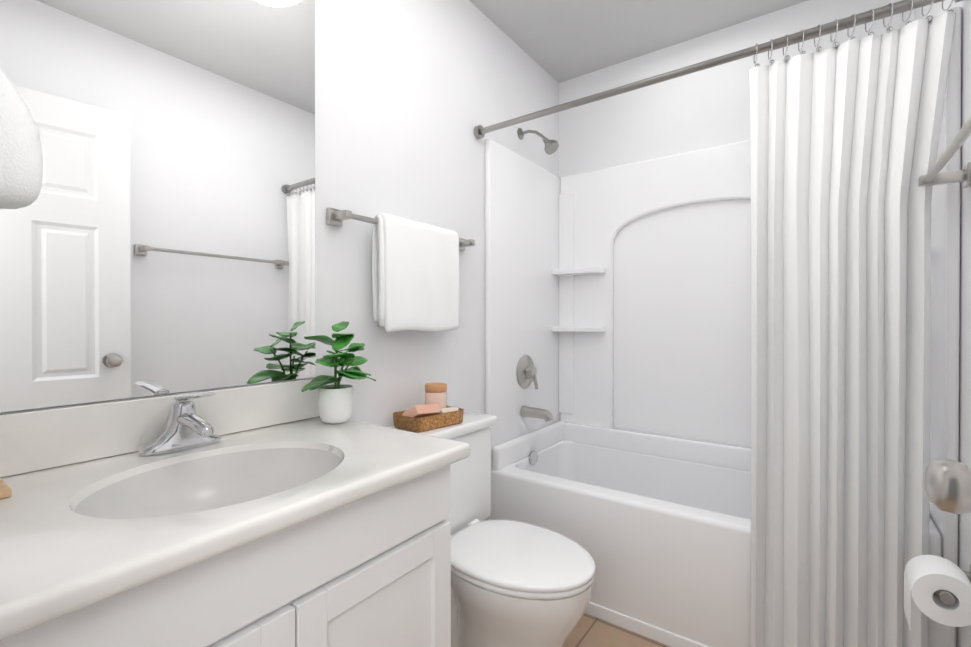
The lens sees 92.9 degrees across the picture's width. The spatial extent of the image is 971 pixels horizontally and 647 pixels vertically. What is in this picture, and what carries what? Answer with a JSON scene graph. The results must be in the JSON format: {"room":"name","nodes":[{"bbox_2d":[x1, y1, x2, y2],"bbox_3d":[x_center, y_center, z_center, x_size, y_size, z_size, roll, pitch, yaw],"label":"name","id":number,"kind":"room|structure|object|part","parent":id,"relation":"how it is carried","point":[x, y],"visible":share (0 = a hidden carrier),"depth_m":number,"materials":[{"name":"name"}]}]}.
{"room":"bathroom","nodes":[
{"label":"bathroom","id":0,"kind":"room"},
{"bbox_2d":[0,0,558,426],"bbox_3d":[-0.322,-0.128,1.728,0.100,2.520,2.625,0,0,36],"label":"wall","id":1,"kind":"structure","parent":0,"point":[410,95],"depth_m":1.70,"materials":[{"name":"paint"}]},
{"bbox_2d":[0,0,315,412],"bbox_3d":[-0.740,-0.551,1.052,0.004,1.425,0.792,0,0,36],"label":"mirror","id":2,"kind":"object","parent":1,"relation":"attached to","point":[157,236],"visible":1,"depth_m":1.05,"materials":[{"name":"clear glass"}]},
{"bbox_2d":[0,378,318,477],"bbox_3d":[-0.733,0.222,1.052,0.020,0.114,0.800,0,0,36],"label":"backsplash","id":3,"kind":"structure","parent":1,"relation":"attached to","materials":[{"name":"stone"}]},
{"bbox_2d":[327,207,474,332],"bbox_3d":[-0.249,-0.166,1.653,0.102,0.393,0.672,0,0,36],"label":"towel rail","id":4,"kind":"object","parent":1,"relation":"attached to","point":[415,275],"visible":1,"depth_m":1.57,"materials":[{"name":"white fabric"}]},
{"bbox_2d":[372,213,458,332],"bbox_3d":[-0.236,-0.165,1.653,0.082,0.395,0.378,0,0,36],"label":"towel","id":5,"kind":"object","parent":4,"relation":"hanging from","point":[415,265],"depth_m":1.58,"materials":[{"name":"white fabric"}]},
{"bbox_2d":[474,0,963,646],"bbox_3d":[0.578,0.104,1.591,1.520,1.939,0.070,0,0,36],"label":"shower rail","id":6,"kind":"object","parent":1,"relation":"attached to","point":[844,140],"visible":1,"depth_m":1.29,"materials":[{"name":"white fabric"}]},
{"bbox_3d":[0.582,-0.839,1.590,1.520,0.054,0.054,0,0,36],"label":"rod","id":7,"kind":"part","parent":6,"relation":"part of","materials":[{"name":"silver metal"}]},
{"bbox_2d":[749,12,955,646],"bbox_3d":[0.995,0.142,1.292,0.461,1.867,0.070,0,0,36],"label":"shower curtain","id":8,"kind":"object","parent":6,"relation":"hanging from","point":[843,136],"depth_m":1.29,"materials":[{"name":"white fabric"}]},
{"bbox_2d":[562,613,669,646],"bbox_3d":[0.151,1.167,1.002,1.724,0.060,3.265,0,0,36],"label":"floor","id":9,"kind":"structure","parent":0,"point":[589,631],"depth_m":1.67,"materials":[{"name":"tile"}]},
{"bbox_2d":[0,378,469,646],"bbox_3d":[-0.502,0.641,0.909,0.564,0.992,0.832,0,0,36],"label":"bathroom vanity","id":10,"kind":"object","parent":9,"relation":"on","point":[279,514],"visible":0.98,"depth_m":0.85,"materials":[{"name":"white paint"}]},
{"bbox_2d":[0,478,11,498],"bbox_3d":[-0.829,0.240,0.733,0.090,0.080,0.094,0,0,36],"label":"stand","id":11,"kind":"object","parent":10,"relation":"on","point":[5,490],"visible":0.97,"depth_m":0.74,"materials":[{"name":"beige wood"}]},
{"bbox_2d":[139,392,220,455],"bbox_3d":[-0.641,0.211,1.008,0.156,0.134,0.162,0,0,36],"label":"faucet","id":12,"kind":"object","parent":10,"relation":"on","point":[183,424],"depth_m":1.02,"materials":[{"name":"silver metal"}]},
{"bbox_2d":[301,321,375,423],"bbox_3d":[-0.413,0.135,1.281,0.186,0.283,0.221,0,0,36],"label":"plant","id":13,"kind":"object","parent":10,"relation":"on","point":[335,402],"visible":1,"depth_m":1.27,"materials":[{"name":"green plant"}]},
{"bbox_3d":[-0.423,0.227,1.302,0.096,0.098,0.096,0,0,36],"label":"pot","id":14,"kind":"part","parent":13,"relation":"part of","materials":[{"name":"white ceramic"}]},
{"bbox_2d":[388,411,595,646],"bbox_3d":[0.018,0.745,1.511,0.699,0.777,0.492,0,0,36],"label":"toilet","id":15,"kind":"object","parent":9,"relation":"on","point":[514,583],"visible":0.69,"depth_m":1.38,"materials":[{"name":"white ceramic"}]},
{"bbox_2d":[393,383,463,431],"bbox_3d":[-0.198,0.287,1.620,0.146,0.136,0.226,0,1,44],"label":"basket","id":16,"kind":"object","parent":15,"relation":"on","point":[435,411],"visible":1,"depth_m":1.58,"materials":[{"name":"wicker"}]},
{"bbox_2d":[425,392,446,408],"bbox_3d":[-0.180,0.295,1.671,0.080,0.100,0.080,0,0,36],"label":"jar","id":17,"kind":"object","parent":16,"relation":"on","point":[439,399],"depth_m":1.64,"materials":[{"name":"pink glass"}]},
{"bbox_3d":[-0.180,0.375,1.650,0.213,0.038,0.492,0,0,36],"label":"lid","id":18,"kind":"part","parent":15,"relation":"part of","materials":[{"name":"white ceramic"}]},
{"bbox_3d":[-0.183,0.576,1.654,0.193,0.364,0.470,0,0,36],"label":"tank","id":19,"kind":"part","parent":15,"relation":"part of","materials":[{"name":"white ceramic"}]},
{"bbox_3d":[0.102,0.942,1.451,0.480,0.385,0.370,0,0,36],"label":"bowl","id":20,"kind":"part","parent":15,"relation":"part of","materials":[{"name":"white ceramic"}]},
{"bbox_3d":[0.105,0.738,1.448,0.477,0.018,0.376,0,0,36],"label":"seat","id":21,"kind":"part","parent":15,"relation":"part of","materials":[{"name":"white plastic"}]},
{"bbox_2d":[485,6,961,646],"bbox_3d":[0.826,0.075,1.937,1.521,2.113,0.744,0,0,36],"label":"bathtub","id":22,"kind":"object","parent":9,"relation":"on","point":[617,350],"visible":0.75,"depth_m":2.20,"materials":[{"name":"white plastic"}]},
{"bbox_3d":[0.222,-0.085,2.373,0.028,1.494,0.738,0,0,36],"label":"panel","id":23,"kind":"part","parent":22,"relation":"part of","materials":[{"name":"white plastic"}]},
{"bbox_3d":[0.258,0.442,2.260,0.165,0.065,0.060,0,0,36],"label":"spout","id":24,"kind":"part","parent":22,"relation":"part of","materials":[{"name":"silver metal"}]},
{"bbox_2d":[552,267,605,275],"bbox_3d":[0.503,-0.284,2.504,0.275,0.030,0.100,0,0,36],"label":"shelf","id":25,"kind":"object","parent":22,"relation":"attached to","point":[556,271],"depth_m":2.48,"materials":[{"name":"white plastic"}]},
{"bbox_2d":[552,326,605,331],"bbox_3d":[0.503,0.030,2.506,0.275,0.030,0.100,0,0,36],"label":"shelf","id":26,"kind":"object","parent":22,"relation":"attached to","point":[554,328],"depth_m":2.46,"materials":[{"name":"white plastic"}]},
{"bbox_3d":[1.434,-0.079,1.503,0.028,1.494,0.738,0,0,36],"label":"panel","id":27,"kind":"part","parent":22,"relation":"part of","materials":[{"name":"white plastic"}]},
{"bbox_2d":[469,0,807,82],"bbox_3d":[0.337,-1.425,1.246,1.724,0.080,2.625,0,0,36],"label":"ceiling","id":28,"kind":"structure","parent":0,"point":[559,41],"depth_m":2.15,"materials":[{"name":"paint"}]},
{"bbox_2d":[559,0,914,177],"bbox_3d":[1.074,-0.131,2.280,1.524,2.520,0.100,0,0,36],"label":"wall","id":29,"kind":"structure","parent":0,"point":[705,108],"depth_m":2.28,"materials":[{"name":"paint"}]},
{"bbox_2d":[915,0,970,646],"bbox_3d":[0.997,-0.121,0.780,0.100,2.520,2.625,0,0,36],"label":"wall","id":30,"kind":"structure","parent":0,"point":[964,563],"depth_m":1.17,"materials":[{"name":"paint"}]},
{"bbox_2d":[904,555,970,630],"bbox_3d":[1.036,0.611,1.041,0.131,0.145,0.165,0,0,36],"label":"paper holder","id":31,"kind":"object","parent":30,"relation":"attached to","point":[937,589],"visible":1,"depth_m":1.01,"materials":[{"name":"white paper"}]},
{"bbox_3d":[1.054,0.584,1.028,0.087,0.050,0.165,0,0,36],"label":"arm","id":32,"kind":"part","parent":31,"relation":"part of"},
{"bbox_2d":[918,117,970,187],"bbox_3d":[0.922,-0.357,0.845,0.094,0.052,0.777,0,0,36],"label":"towel rail","id":33,"kind":"object","parent":30,"relation":"attached to","point":[933,176],"visible":0.94,"depth_m":1.10,"materials":[{"name":"silver metal"}]},
{"bbox_3d":[0.431,0.086,0.194,0.035,2.088,0.760,0,0,29],"label":"door","id":34,"kind":"structure","parent":30,"relation":"in","visible":0},
{"bbox_2d":[925,460,970,513],"bbox_3d":[0.529,0.178,0.495,0.081,0.068,0.068,0,0,29],"label":"door knob","id":35,"kind":"object","parent":34,"relation":"attached to","point":[948,485],"depth_m":0.49,"materials":[{"name":"silver metal"}]},
{"bbox_3d":[-0.393,-0.118,0.237,1.524,2.520,0.120,0,0,36],"label":"wall","id":36,"kind":"structure","parent":0,"visible":0},
{"bbox_2d":[0,69,42,208],"bbox_3d":[-0.691,-0.316,0.614,0.165,0.311,0.143,0,0,36],"label":"wall lamp","id":37,"kind":"object","parent":36,"relation":"attached to","point":[21,167],"visible":1,"depth_m":0.62,"materials":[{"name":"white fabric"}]}
]}

